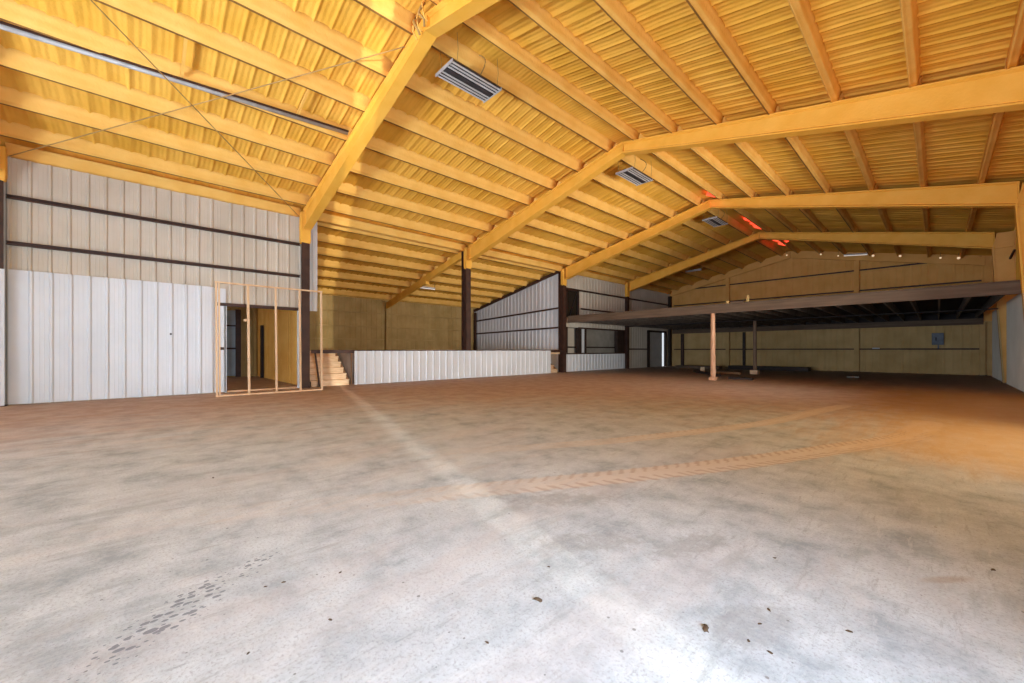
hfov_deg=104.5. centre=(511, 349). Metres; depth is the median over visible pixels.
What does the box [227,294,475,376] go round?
wall
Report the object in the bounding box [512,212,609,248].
rafter
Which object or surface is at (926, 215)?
rafter
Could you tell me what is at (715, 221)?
light
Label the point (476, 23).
rafter
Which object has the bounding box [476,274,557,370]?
wall
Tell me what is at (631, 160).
rafter
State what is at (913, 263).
girt
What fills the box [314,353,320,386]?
bar
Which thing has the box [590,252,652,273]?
purlin
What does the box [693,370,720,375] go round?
timber offcut
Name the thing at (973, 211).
rafter
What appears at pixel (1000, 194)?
beam
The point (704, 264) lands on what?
purlin
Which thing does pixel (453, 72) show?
light
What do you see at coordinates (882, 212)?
rafter
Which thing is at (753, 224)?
sheet
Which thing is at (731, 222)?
rafter
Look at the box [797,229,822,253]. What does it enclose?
rafter
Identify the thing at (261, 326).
door leaf
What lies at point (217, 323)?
frame
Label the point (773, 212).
rafter
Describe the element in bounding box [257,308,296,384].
wall
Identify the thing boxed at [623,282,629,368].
steel column
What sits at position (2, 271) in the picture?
panel
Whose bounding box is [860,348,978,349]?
girt
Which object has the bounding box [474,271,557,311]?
rafter
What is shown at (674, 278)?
purlin
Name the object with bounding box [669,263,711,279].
purlin
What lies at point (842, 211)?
rafter
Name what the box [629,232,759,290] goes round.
beam
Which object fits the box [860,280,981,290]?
girt
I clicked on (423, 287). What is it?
strip light
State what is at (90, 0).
rod
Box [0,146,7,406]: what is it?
steel column
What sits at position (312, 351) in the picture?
rail
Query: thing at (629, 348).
girt
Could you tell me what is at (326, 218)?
rafter
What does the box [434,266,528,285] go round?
ceiling beam
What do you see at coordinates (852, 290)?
girt
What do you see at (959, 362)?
wall
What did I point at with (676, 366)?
stack
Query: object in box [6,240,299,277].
wall rail
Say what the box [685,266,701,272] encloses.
strip light
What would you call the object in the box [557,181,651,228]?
rafter
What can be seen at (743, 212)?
rafter
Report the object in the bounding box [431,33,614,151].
rafter
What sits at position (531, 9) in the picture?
rafter
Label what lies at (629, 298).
girt
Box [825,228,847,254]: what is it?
purlin
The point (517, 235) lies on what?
rafter
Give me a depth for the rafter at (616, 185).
14.69 m
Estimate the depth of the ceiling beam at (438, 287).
22.78 m
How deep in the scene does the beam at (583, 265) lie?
18.43 m
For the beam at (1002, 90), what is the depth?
7.60 m
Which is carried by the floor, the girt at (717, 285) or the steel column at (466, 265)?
the steel column at (466, 265)
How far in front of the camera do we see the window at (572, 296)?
22.34 m
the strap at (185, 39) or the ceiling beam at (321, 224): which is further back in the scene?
the ceiling beam at (321, 224)
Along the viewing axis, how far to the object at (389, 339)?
24.49 m
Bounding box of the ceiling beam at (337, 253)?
[317,247,434,271]
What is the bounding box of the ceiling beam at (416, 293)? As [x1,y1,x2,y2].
[401,289,492,302]
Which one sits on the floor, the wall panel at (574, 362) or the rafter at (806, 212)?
the wall panel at (574, 362)
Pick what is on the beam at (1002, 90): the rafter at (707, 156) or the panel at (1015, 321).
the rafter at (707, 156)
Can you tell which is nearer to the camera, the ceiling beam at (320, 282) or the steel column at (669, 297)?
the ceiling beam at (320, 282)
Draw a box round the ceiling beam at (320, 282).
[317,279,401,293]
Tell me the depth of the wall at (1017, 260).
13.96 m
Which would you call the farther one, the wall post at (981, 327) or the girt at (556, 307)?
the girt at (556, 307)
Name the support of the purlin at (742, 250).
on the beam at (645, 280)
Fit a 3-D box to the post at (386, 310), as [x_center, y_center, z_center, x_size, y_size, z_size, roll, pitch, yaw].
[-7.201,-0.573,22.803,0.200,3.585,0.250,0,0,-43]
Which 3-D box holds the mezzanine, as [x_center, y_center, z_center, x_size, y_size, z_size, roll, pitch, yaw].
[12.774,-1.532,20.238,12.540,0.625,15.210,0,0,-43]
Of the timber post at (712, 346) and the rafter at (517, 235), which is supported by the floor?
the timber post at (712, 346)
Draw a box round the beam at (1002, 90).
[622,65,1023,155]
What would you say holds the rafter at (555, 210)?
on the beam at (583, 265)
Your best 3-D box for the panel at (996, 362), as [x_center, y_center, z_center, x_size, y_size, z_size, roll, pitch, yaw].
[20.189,-0.255,16.449,5.230,2.950,0.042,0,0,-43]
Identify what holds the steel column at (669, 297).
on the floor
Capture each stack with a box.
[675,365,721,368]
[728,365,810,370]
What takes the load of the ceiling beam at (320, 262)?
on the rafter
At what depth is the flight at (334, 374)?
13.92 m
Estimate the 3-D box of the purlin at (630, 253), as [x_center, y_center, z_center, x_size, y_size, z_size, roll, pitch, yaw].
[7.107,-5.110,21.671,6.454,0.305,0.259,0,0,-43]
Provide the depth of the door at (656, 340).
28.99 m
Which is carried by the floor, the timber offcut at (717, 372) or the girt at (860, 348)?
the timber offcut at (717, 372)
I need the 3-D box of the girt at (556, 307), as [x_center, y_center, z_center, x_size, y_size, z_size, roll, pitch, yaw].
[0.024,-2.130,24.413,0.070,0.425,7.400,0,0,-43]
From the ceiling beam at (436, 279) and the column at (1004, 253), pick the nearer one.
the column at (1004, 253)
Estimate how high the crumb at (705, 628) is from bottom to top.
0.012 m
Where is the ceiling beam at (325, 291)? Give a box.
[317,288,391,299]
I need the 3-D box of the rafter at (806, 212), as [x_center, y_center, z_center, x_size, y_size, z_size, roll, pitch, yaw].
[12.177,-5.568,16.227,6.454,0.232,0.182,0,0,-43]
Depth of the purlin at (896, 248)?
19.86 m
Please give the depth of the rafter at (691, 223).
19.34 m
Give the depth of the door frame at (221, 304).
11.99 m
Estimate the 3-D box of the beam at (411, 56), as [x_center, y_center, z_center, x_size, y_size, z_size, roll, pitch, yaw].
[-3.984,-4.924,9.868,0.243,2.211,7.390,0,0,-43]
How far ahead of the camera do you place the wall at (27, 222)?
10.27 m
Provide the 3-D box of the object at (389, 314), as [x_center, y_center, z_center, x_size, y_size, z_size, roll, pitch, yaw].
[-4.853,-2.080,25.065,6.220,0.060,0.090,0,0,-43]
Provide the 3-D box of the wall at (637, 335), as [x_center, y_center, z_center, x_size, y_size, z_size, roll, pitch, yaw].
[7.474,-1.546,26.097,12.790,5.532,0.050,0,0,-43]
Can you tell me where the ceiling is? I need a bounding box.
[0,0,1023,306]
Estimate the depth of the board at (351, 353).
13.88 m
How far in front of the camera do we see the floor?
2.58 m
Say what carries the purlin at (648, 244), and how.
on the beam at (583, 265)
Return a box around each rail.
[6,194,299,245]
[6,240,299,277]
[311,350,562,352]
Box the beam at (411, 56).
[303,13,435,229]
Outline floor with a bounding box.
[0,366,1023,682]
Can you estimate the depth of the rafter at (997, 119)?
8.72 m
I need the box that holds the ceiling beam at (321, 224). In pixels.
[317,221,460,253]
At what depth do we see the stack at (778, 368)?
23.89 m
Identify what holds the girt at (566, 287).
attached to the wall at (637, 335)
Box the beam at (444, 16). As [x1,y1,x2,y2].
[425,0,499,37]
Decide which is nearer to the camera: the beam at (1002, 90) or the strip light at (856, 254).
the beam at (1002, 90)
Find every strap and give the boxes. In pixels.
[181,38,187,76]
[296,89,309,114]
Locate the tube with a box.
[0,21,348,134]
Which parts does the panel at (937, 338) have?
door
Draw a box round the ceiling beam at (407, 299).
[392,295,482,307]
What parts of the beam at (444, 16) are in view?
ridge plate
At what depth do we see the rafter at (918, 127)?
9.50 m
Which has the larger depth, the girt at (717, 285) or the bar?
the girt at (717, 285)
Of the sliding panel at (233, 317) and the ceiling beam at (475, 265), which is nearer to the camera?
the sliding panel at (233, 317)
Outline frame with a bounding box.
[214,281,322,396]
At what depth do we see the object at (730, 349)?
24.51 m
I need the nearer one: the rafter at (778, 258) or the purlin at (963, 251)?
the purlin at (963, 251)
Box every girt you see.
[476,307,557,321]
[476,327,557,333]
[566,287,624,298]
[580,308,611,312]
[629,298,668,305]
[629,348,648,349]
[674,301,725,305]
[696,285,725,288]
[730,270,853,284]
[730,290,853,301]
[860,263,926,270]
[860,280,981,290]
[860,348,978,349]
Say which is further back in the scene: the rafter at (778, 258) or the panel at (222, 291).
the rafter at (778, 258)
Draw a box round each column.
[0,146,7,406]
[299,211,310,387]
[461,247,471,349]
[558,268,566,372]
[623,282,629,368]
[668,296,671,365]
[991,230,1015,382]
[1014,182,1023,318]
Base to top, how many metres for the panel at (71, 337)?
2.980 m
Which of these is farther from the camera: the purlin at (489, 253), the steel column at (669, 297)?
the steel column at (669, 297)
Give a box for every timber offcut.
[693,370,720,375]
[716,371,741,373]
[728,377,753,379]
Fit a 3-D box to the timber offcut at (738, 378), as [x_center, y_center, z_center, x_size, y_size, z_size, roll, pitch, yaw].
[9.482,1.180,16.414,0.250,0.080,0.900,0,0,-43]
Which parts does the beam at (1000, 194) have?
knee plate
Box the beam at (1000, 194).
[709,181,1019,208]
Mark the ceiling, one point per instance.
(863, 40)
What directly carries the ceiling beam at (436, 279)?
on the rafter at (423, 281)
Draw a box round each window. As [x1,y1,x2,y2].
[566,289,578,316]
[566,327,624,353]
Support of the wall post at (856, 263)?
on the floor
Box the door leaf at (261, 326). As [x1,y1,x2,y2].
[260,325,263,377]
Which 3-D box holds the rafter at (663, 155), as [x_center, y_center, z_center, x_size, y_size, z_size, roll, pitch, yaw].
[5.940,-6.043,13.439,6.464,0.232,0.182,0,0,-43]
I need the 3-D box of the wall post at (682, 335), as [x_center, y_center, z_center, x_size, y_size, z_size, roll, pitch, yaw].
[12.741,0.010,29.628,0.190,2.420,0.280,0,0,-43]
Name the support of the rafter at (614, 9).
on the beam at (1002, 90)
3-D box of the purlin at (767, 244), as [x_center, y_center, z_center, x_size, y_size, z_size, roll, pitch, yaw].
[14.844,-6.060,22.835,6.444,0.305,0.260,0,0,-43]
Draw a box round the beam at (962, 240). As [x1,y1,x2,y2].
[759,232,994,249]
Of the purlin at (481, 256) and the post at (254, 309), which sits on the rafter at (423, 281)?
the purlin at (481, 256)
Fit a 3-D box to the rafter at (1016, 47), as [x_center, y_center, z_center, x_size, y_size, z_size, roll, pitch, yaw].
[5.726,-4.618,4.181,6.454,0.232,0.182,0,0,-43]
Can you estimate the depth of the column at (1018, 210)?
10.28 m
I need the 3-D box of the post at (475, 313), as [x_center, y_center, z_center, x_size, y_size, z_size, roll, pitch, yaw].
[-2.524,-1.263,27.083,0.150,2.585,0.260,0,0,-43]
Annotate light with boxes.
[421,286,435,289]
[435,34,501,102]
[616,159,652,185]
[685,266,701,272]
[702,209,727,226]
[843,253,867,255]
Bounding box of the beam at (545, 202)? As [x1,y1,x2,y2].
[468,142,625,260]
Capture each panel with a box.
[0,269,4,405]
[8,269,213,404]
[214,288,225,391]
[227,309,240,376]
[354,351,550,384]
[566,354,624,371]
[932,333,943,347]
[992,310,1001,380]
[1007,294,1023,391]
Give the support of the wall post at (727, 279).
on the floor
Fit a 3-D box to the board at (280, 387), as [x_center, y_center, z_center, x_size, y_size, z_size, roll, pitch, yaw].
[-7.593,1.200,12.101,1.820,0.040,0.120,0,0,-43]
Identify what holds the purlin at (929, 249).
on the beam at (962, 240)
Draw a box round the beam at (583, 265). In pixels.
[565,200,710,278]
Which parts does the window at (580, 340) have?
panel, rail, sill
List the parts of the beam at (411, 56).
knee plate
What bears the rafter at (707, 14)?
on the beam at (444, 16)
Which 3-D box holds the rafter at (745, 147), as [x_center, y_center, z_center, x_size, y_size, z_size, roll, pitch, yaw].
[7.446,-5.568,11.820,6.464,0.232,0.184,0,0,-43]
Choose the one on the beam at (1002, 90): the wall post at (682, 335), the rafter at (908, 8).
the rafter at (908, 8)
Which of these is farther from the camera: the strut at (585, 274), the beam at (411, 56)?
the strut at (585, 274)
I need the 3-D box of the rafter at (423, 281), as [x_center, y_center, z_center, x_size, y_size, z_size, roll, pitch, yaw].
[-4.662,-3.349,20.077,0.200,1.958,7.440,0,0,-43]
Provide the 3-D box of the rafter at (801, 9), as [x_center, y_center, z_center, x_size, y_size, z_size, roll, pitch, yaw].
[4.221,-5.093,5.798,6.454,0.232,0.183,0,0,-43]
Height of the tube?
0.202 m
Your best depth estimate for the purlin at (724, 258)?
24.77 m
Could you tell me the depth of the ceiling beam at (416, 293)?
23.44 m
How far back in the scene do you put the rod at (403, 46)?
8.02 m
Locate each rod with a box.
[9,46,404,156]
[90,0,298,215]
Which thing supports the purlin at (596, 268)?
on the beam at (583, 265)
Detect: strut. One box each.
[5,142,300,216]
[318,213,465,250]
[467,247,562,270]
[564,267,626,284]
[627,281,671,293]
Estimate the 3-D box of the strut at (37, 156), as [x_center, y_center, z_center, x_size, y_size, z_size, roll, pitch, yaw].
[-8.931,-4.396,10.677,5.860,0.260,0.300,0,0,-43]
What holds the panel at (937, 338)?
attached to the wall at (959, 362)
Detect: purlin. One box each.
[477,237,573,265]
[478,255,554,272]
[573,261,636,279]
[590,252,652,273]
[609,244,669,267]
[629,234,688,260]
[636,276,680,289]
[652,270,695,284]
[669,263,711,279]
[688,256,728,274]
[707,249,746,268]
[729,240,764,262]
[752,231,785,255]
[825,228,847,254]
[856,229,873,255]
[891,229,901,256]
[926,229,931,256]
[960,228,971,258]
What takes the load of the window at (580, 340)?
in the wall at (637, 335)
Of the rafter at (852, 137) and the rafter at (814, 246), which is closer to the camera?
the rafter at (852, 137)
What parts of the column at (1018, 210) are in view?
knee plate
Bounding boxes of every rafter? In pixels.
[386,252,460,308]
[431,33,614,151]
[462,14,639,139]
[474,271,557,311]
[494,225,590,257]
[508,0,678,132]
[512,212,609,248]
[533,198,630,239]
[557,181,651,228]
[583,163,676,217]
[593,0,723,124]
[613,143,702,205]
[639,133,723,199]
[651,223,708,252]
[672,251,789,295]
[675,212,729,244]
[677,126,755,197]
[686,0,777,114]
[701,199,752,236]
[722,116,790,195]
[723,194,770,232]
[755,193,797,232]
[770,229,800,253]
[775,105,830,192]
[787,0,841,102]
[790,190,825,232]
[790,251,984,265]
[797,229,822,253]
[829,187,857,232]
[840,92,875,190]
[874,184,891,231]
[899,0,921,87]
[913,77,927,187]
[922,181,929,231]
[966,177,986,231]
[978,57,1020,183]
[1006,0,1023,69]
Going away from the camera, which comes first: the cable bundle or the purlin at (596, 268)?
the cable bundle
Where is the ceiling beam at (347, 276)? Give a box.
[317,269,411,286]
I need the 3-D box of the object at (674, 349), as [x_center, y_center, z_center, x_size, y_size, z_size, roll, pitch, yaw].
[13.588,-0.050,28.798,0.070,0.070,3.670,0,0,-43]
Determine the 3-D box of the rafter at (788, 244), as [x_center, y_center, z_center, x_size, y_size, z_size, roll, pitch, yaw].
[15.395,-6.043,22.244,6.444,0.232,0.182,0,0,-43]
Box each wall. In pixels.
[4,156,316,404]
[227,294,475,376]
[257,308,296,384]
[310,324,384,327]
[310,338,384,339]
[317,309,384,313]
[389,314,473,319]
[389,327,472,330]
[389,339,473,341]
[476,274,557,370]
[566,275,669,367]
[670,251,995,375]
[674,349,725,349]
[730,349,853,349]
[1013,226,1019,295]
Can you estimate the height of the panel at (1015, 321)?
2.950 m
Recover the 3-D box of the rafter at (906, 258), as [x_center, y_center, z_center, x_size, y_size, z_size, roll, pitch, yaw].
[20.009,-5.101,21.830,0.140,2.093,7.780,0,0,-43]
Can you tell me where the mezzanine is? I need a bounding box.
[567,280,1020,333]
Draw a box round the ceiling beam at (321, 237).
[317,233,447,262]
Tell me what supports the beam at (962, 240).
on the column at (1004, 253)
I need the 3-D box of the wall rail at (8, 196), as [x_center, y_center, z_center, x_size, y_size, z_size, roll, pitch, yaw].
[-8.952,-3.380,10.699,5.880,0.085,0.070,0,0,-43]
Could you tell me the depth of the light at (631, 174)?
12.61 m
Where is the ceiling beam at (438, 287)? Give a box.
[411,282,503,297]
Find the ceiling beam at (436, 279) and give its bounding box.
[422,274,515,291]
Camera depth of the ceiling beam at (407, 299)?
24.27 m
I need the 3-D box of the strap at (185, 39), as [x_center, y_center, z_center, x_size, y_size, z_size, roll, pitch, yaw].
[-6.009,-5.379,7.260,0.045,0.258,0.986,0,0,-43]
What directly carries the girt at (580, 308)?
attached to the wall at (637, 335)
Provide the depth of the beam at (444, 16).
6.65 m
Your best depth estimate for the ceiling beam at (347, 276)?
18.92 m
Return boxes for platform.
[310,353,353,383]
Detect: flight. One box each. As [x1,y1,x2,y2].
[310,351,349,386]
[551,364,557,372]
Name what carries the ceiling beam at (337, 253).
on the rafter
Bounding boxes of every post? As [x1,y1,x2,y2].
[253,308,256,375]
[385,309,388,349]
[474,312,476,349]
[681,334,683,364]
[709,313,716,379]
[725,278,729,367]
[742,332,745,365]
[750,321,759,373]
[853,260,859,371]
[979,321,986,375]
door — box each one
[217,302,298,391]
[647,330,666,366]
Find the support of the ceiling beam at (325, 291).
on the rafter
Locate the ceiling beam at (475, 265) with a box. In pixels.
[447,257,542,279]
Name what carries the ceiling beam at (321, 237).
on the rafter
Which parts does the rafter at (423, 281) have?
splice plate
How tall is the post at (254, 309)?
3.585 m
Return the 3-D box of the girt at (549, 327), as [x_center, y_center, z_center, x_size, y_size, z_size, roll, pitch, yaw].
[0.024,-1.165,24.413,0.070,0.215,7.400,0,0,-43]
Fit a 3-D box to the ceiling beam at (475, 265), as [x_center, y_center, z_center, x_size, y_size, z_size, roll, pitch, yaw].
[-0.636,-4.160,20.500,6.464,0.306,0.259,0,0,-43]
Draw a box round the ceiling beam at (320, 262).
[317,259,422,279]
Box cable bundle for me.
[412,0,427,39]
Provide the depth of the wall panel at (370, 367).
16.08 m
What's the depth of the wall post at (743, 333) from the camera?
26.57 m
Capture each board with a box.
[227,387,296,391]
[351,353,351,384]
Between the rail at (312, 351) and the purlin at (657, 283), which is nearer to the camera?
the rail at (312, 351)
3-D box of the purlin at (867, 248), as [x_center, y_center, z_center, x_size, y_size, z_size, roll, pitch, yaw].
[17.654,-5.331,19.818,6.444,0.232,0.181,0,0,-43]
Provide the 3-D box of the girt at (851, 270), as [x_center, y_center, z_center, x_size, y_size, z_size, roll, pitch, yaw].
[17.221,-4.500,24.898,0.070,0.070,6.510,0,0,-43]
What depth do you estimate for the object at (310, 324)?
21.36 m
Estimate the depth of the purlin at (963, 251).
18.52 m
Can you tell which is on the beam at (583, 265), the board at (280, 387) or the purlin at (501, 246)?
the purlin at (501, 246)
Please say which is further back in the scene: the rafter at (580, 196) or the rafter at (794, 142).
the rafter at (580, 196)
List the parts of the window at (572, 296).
pane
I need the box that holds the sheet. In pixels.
[743,218,760,228]

